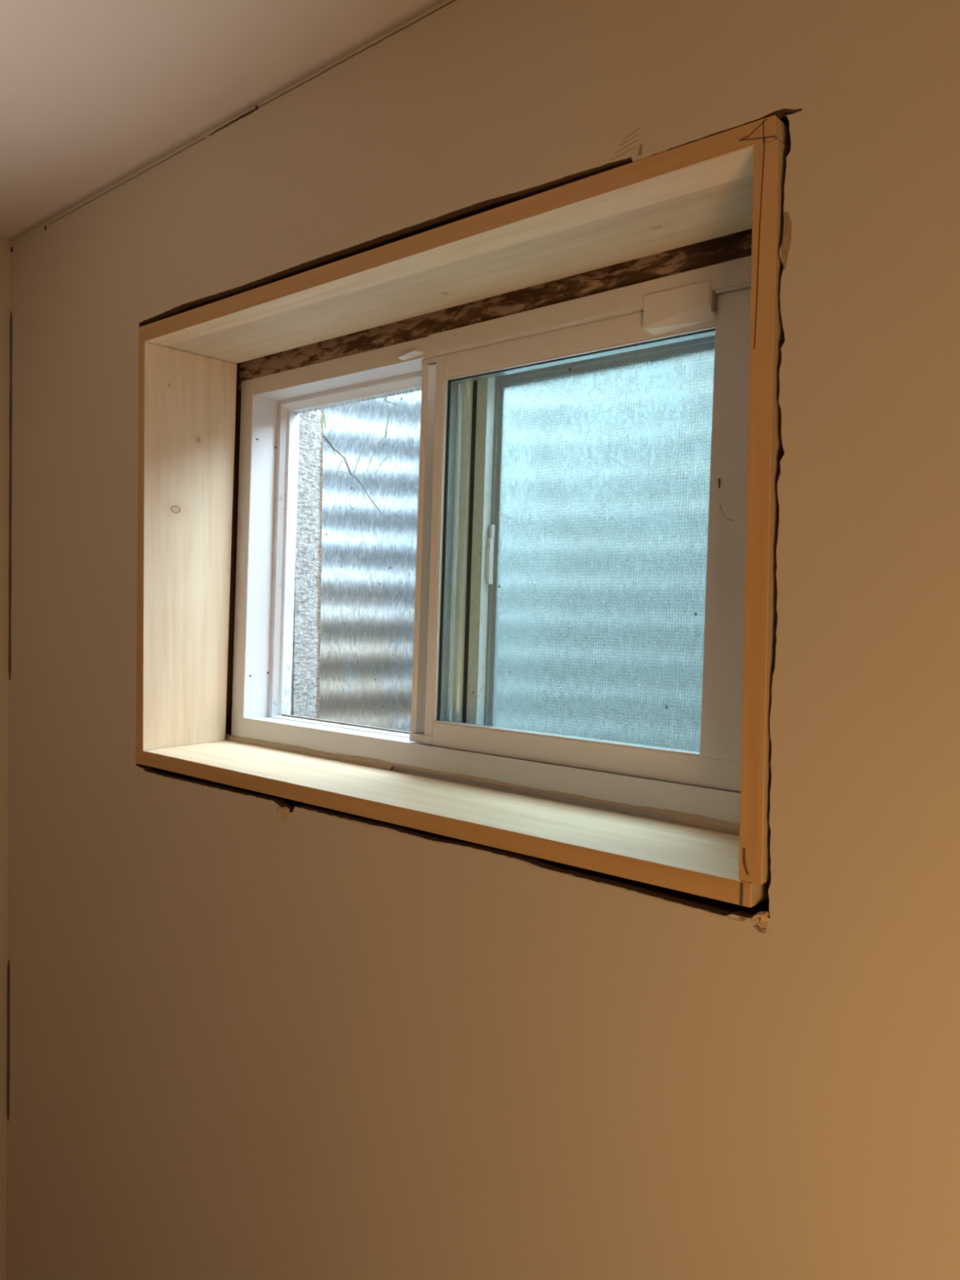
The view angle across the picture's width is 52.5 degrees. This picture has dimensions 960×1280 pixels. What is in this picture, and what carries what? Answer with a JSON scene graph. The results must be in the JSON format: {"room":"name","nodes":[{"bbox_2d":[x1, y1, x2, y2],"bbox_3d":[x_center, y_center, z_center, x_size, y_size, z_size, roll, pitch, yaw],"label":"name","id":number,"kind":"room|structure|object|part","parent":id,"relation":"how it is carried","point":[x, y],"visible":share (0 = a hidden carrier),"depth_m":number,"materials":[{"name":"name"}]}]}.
{"room":"basement room","nodes":[
{"label":"basement room","id":0,"kind":"room"},
{"bbox_2d":[0,237,10,1279],"bbox_3d":[-1.863,0.540,0.458,0.013,2.368,3.213,3,2,42],"label":"wall","id":1,"kind":"structure","parent":0,"point":[5,245],"depth_m":1.62,"materials":[{"name":"paint"}]},
{"bbox_2d":[0,0,382,226],"bbox_3d":[-0.554,-0.604,-0.790,3.718,0.050,3.313,3,2,42],"label":"ceiling","id":2,"kind":"structure","parent":0,"point":[83,82],"depth_m":1.08,"materials":[{"name":"paint"}]},
{"bbox_2d":[232,362,241,673],"bbox_3d":[0.647,0.584,0.626,3.718,2.568,0.066,3,2,42],"label":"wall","id":3,"kind":"structure","parent":0,"point":[237,364],"depth_m":1.47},
{"bbox_2d":[230,391,241,729],"bbox_3d":[-0.363,-0.113,1.469,0.021,0.522,0.014,3,2,42],"label":"gap","id":4,"kind":"object","parent":3,"relation":"attached to","point":[240,392],"visible":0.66,"depth_m":1.47,"materials":[{"name":"black"}]},
{"bbox_2d":[231,255,751,835],"bbox_3d":[-0.017,-0.095,1.190,0.876,0.556,0.084,3,1,42],"label":"window","id":5,"kind":"structure","parent":3,"relation":"in","point":[464,375],"depth_m":1.18,"materials":[{"name":"white plastic"}]},
{"bbox_3d":[-0.159,-0.108,1.357,0.360,0.470,0.004,3,1,42],"label":"fixed glass","id":6,"kind":"part","parent":5,"relation":"part of","materials":[{"name":"clear glass"}]},
{"bbox_3d":[-0.145,-0.113,1.341,0.422,0.479,0.030,3,1,42],"label":"fixed frame","id":7,"kind":"part","parent":5,"relation":"part of","materials":[{"name":"white plastic"}]},
{"bbox_3d":[0.089,-0.102,1.069,0.363,0.419,0.002,3,1,42],"label":"sash glass","id":8,"kind":"part","parent":5,"relation":"part of","materials":[{"name":"clear glass"}]},
{"bbox_3d":[0.118,-0.101,1.055,0.426,0.476,0.030,3,1,42],"label":"sliding sash","id":9,"kind":"part","parent":5,"relation":"part of","materials":[{"name":"white plastic"}]},
{"bbox_3d":[0.150,-0.100,1.085,0.412,0.475,0.011,3,1,42],"label":"screen frame","id":10,"kind":"part","parent":5,"relation":"part of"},
{"bbox_3d":[0.226,-0.329,0.937,0.004,0.025,0.006,3,1,42],"label":"block plate","id":11,"kind":"part","parent":5,"relation":"part of","materials":[{"name":"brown plastic"}]},
{"bbox_2d":[239,228,751,391],"bbox_3d":[-0.012,-0.385,1.154,0.934,0.053,0.007,3,2,42],"label":"gap above window","id":12,"kind":"object","parent":3,"relation":"attached to","point":[738,245],"visible":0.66,"depth_m":1.11,"materials":[{"name":"brown wood"}]},
{"bbox_2d":[290,408,323,719],"bbox_3d":[0.079,-0.488,1.195,7.000,4.650,0.050,3,2,42],"label":"wall","id":13,"kind":"structure","parent":0,"point":[305,676],"depth_m":1.50,"materials":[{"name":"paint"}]},
{"bbox_2d":[323,426,383,512],"bbox_3d":[-0.196,-0.262,1.509,0.136,0.135,0.021,2,2,32],"label":"twig","id":14,"kind":"object","parent":13,"relation":"hanging from","point":[333,447],"depth_m":1.51,"materials":[{"name":"plant"}]},
{"bbox_3d":[-0.178,-0.291,1.492,0.044,0.073,0.002,2,2,35],"label":"grass blade","id":15,"kind":"part","parent":14,"relation":"part of","materials":[{"name":"green plant"}]},
{"bbox_3d":[-0.158,-0.280,1.474,0.037,0.049,0.002,2,2,34],"label":"grass blade","id":16,"kind":"part","parent":14,"relation":"part of","materials":[{"name":"green plant"}]},
{"bbox_2d":[319,349,714,751],"bbox_3d":[0.214,0.018,1.496,1.220,1.165,0.569,3,2,42],"label":"window well","id":17,"kind":"object","parent":13,"relation":"attached to","point":[590,589],"depth_m":1.79,"materials":[{"name":"metal"}]},
{"bbox_3d":[-0.249,-0.355,1.545,0.015,0.040,0.003,3,2,42],"label":"grass blade","id":18,"kind":"part","parent":17,"relation":"part of","materials":[{"name":"green plant"}]},
{"bbox_3d":[-0.141,-0.264,1.460,0.037,0.023,0.002,2,2,35],"label":"grass blade","id":19,"kind":"part","parent":17,"relation":"part of","materials":[{"name":"green plant"}]},
{"bbox_3d":[-0.138,-0.324,1.459,0.016,0.043,0.002,3,2,42],"label":"grass blade","id":20,"kind":"part","parent":17,"relation":"part of","materials":[{"name":"green plant"}]},
{"bbox_2d":[6,0,959,1279],"bbox_3d":[0.570,0.585,0.539,3.718,2.568,0.165,3,2,42],"label":"wall","id":21,"kind":"structure","parent":0,"point":[246,1042],"depth_m":0.91,"materials":[{"name":"paint"}]},
{"bbox_2d":[6,960,9,1120],"bbox_3d":[-0.798,0.678,1.646,0.010,0.275,0.001,3,2,42],"label":"corner gap","id":22,"kind":"object","parent":21,"relation":"attached to","point":[8,962],"visible":1,"depth_m":1.65,"materials":[{"name":"brown paint"}]},
{"bbox_2d":[8,311,12,679],"bbox_3d":[-0.781,-0.238,1.617,0.010,0.611,0.001,3,2,42],"label":"corner gap","id":23,"kind":"object","parent":21,"relation":"attached to","point":[11,315],"visible":1,"depth_m":1.62,"materials":[{"name":"brown paint"}]},
{"bbox_2d":[48,137,206,224],"bbox_3d":[-0.509,-0.639,1.369,0.440,0.002,0.001,3,2,42],"label":"hairline crack","id":24,"kind":"object","parent":21,"relation":"attached to","point":[206,137],"visible":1,"depth_m":1.35,"materials":[{"name":"paint"}]},
{"bbox_2d":[0,0,444,241],"bbox_3d":[-0.073,-0.625,0.955,1.918,0.002,0.039,3,2,42],"label":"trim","id":25,"kind":"structure","parent":21,"relation":"attached to","point":[386,15],"depth_m":1.15,"materials":[{"name":"paint"}]},
{"bbox_2d":[208,108,255,136],"bbox_3d":[-0.303,-0.631,1.186,0.101,0.003,0.001,3,2,42],"label":"seam crack","id":26,"kind":"object","parent":21,"relation":"attached to","point":[254,109],"visible":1,"depth_m":1.18,"materials":[{"name":"paint"}]},
{"bbox_2d":[277,806,289,819],"bbox_3d":[-0.230,0.202,1.130,0.016,0.016,0.009,3,2,42],"label":"chip","id":27,"kind":"object","parent":21,"relation":"attached to","point":[282,812],"visible":1,"depth_m":1.13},
{"bbox_2d":[257,0,455,108],"bbox_3d":[-0.139,-0.623,1.040,0.330,0.002,0.001,3,2,42],"label":"hairline crack","id":28,"kind":"object","parent":21,"relation":"attached to","point":[453,0],"visible":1,"depth_m":1.03,"materials":[{"name":"paint"}]},
{"bbox_2d":[334,816,448,844],"bbox_3d":[-0.095,0.198,1.014,0.170,0.004,0.002,3,2,42],"label":"paint curl","id":29,"kind":"object","parent":21,"relation":"attached to","point":[335,816],"visible":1,"depth_m":1.01,"materials":[{"name":"paint"}]},
{"bbox_2d":[135,115,791,907],"bbox_3d":[-0.082,-0.113,1.095,0.938,0.601,0.150,3,2,42],"label":"window frame","id":30,"kind":"structure","parent":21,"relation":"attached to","point":[731,181],"depth_m":1.01,"materials":[{"name":"brown wood"}]},
{"bbox_2d":[225,733,739,835],"bbox_3d":[-0.050,0.163,1.169,0.900,0.012,0.006,3,2,42],"label":"bead","id":31,"kind":"object","parent":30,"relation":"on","point":[678,817],"visible":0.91,"depth_m":1.12},
{"bbox_2d":[493,853,617,888],"bbox_3d":[0.065,0.206,0.871,0.140,0.005,0.002,3,2,42],"label":"paint curl","id":32,"kind":"object","parent":21,"relation":"attached to","point":[497,855],"visible":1,"depth_m":0.87,"materials":[{"name":"paint"}]},
{"bbox_2d":[611,127,642,159],"bbox_3d":[0.122,-0.412,0.811,0.030,0.023,0.003,3,2,42],"label":"scribble","id":33,"kind":"object","parent":21,"relation":"attached to","point":[641,145],"visible":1,"depth_m":0.81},
{"bbox_2d":[617,886,744,922],"bbox_3d":[0.160,0.213,0.786,0.115,0.005,0.002,3,2,42],"label":"paint curl","id":34,"kind":"object","parent":21,"relation":"attached to","point":[619,887],"visible":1,"depth_m":0.79,"materials":[{"name":"paint"}]},
{"bbox_2d":[753,924,765,933],"bbox_3d":[0.212,0.220,0.740,0.011,0.006,0.003,3,2,42],"label":"chip","id":35,"kind":"object","parent":21,"relation":"attached to","point":[757,927],"visible":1,"depth_m":0.74,"materials":[{"name":"paint"}]},
{"bbox_2d":[750,911,768,928],"bbox_3d":[0.212,0.213,0.739,0.016,0.014,0.008,3,2,42],"label":"chip","id":36,"kind":"object","parent":21,"relation":"attached to","point":[759,918],"visible":1,"depth_m":0.74,"materials":[{"name":"beige paint"}]},
{"bbox_2d":[781,211,791,270],"bbox_3d":[0.226,-0.295,0.720,0.008,0.046,0.002,3,2,42],"label":"paper tear","id":37,"kind":"object","parent":21,"relation":"attached to","point":[786,241],"visible":1,"depth_m":0.72,"materials":[{"name":"paper"}]},
{"bbox_2d":[774,108,802,113],"bbox_3d":[0.228,-0.391,0.718,0.021,0.006,0.001,3,2,42],"label":"crack","id":38,"kind":"object","parent":21,"relation":"attached to","point":[785,110],"visible":1,"depth_m":0.72,"materials":[{"name":"paint"}]}
]}

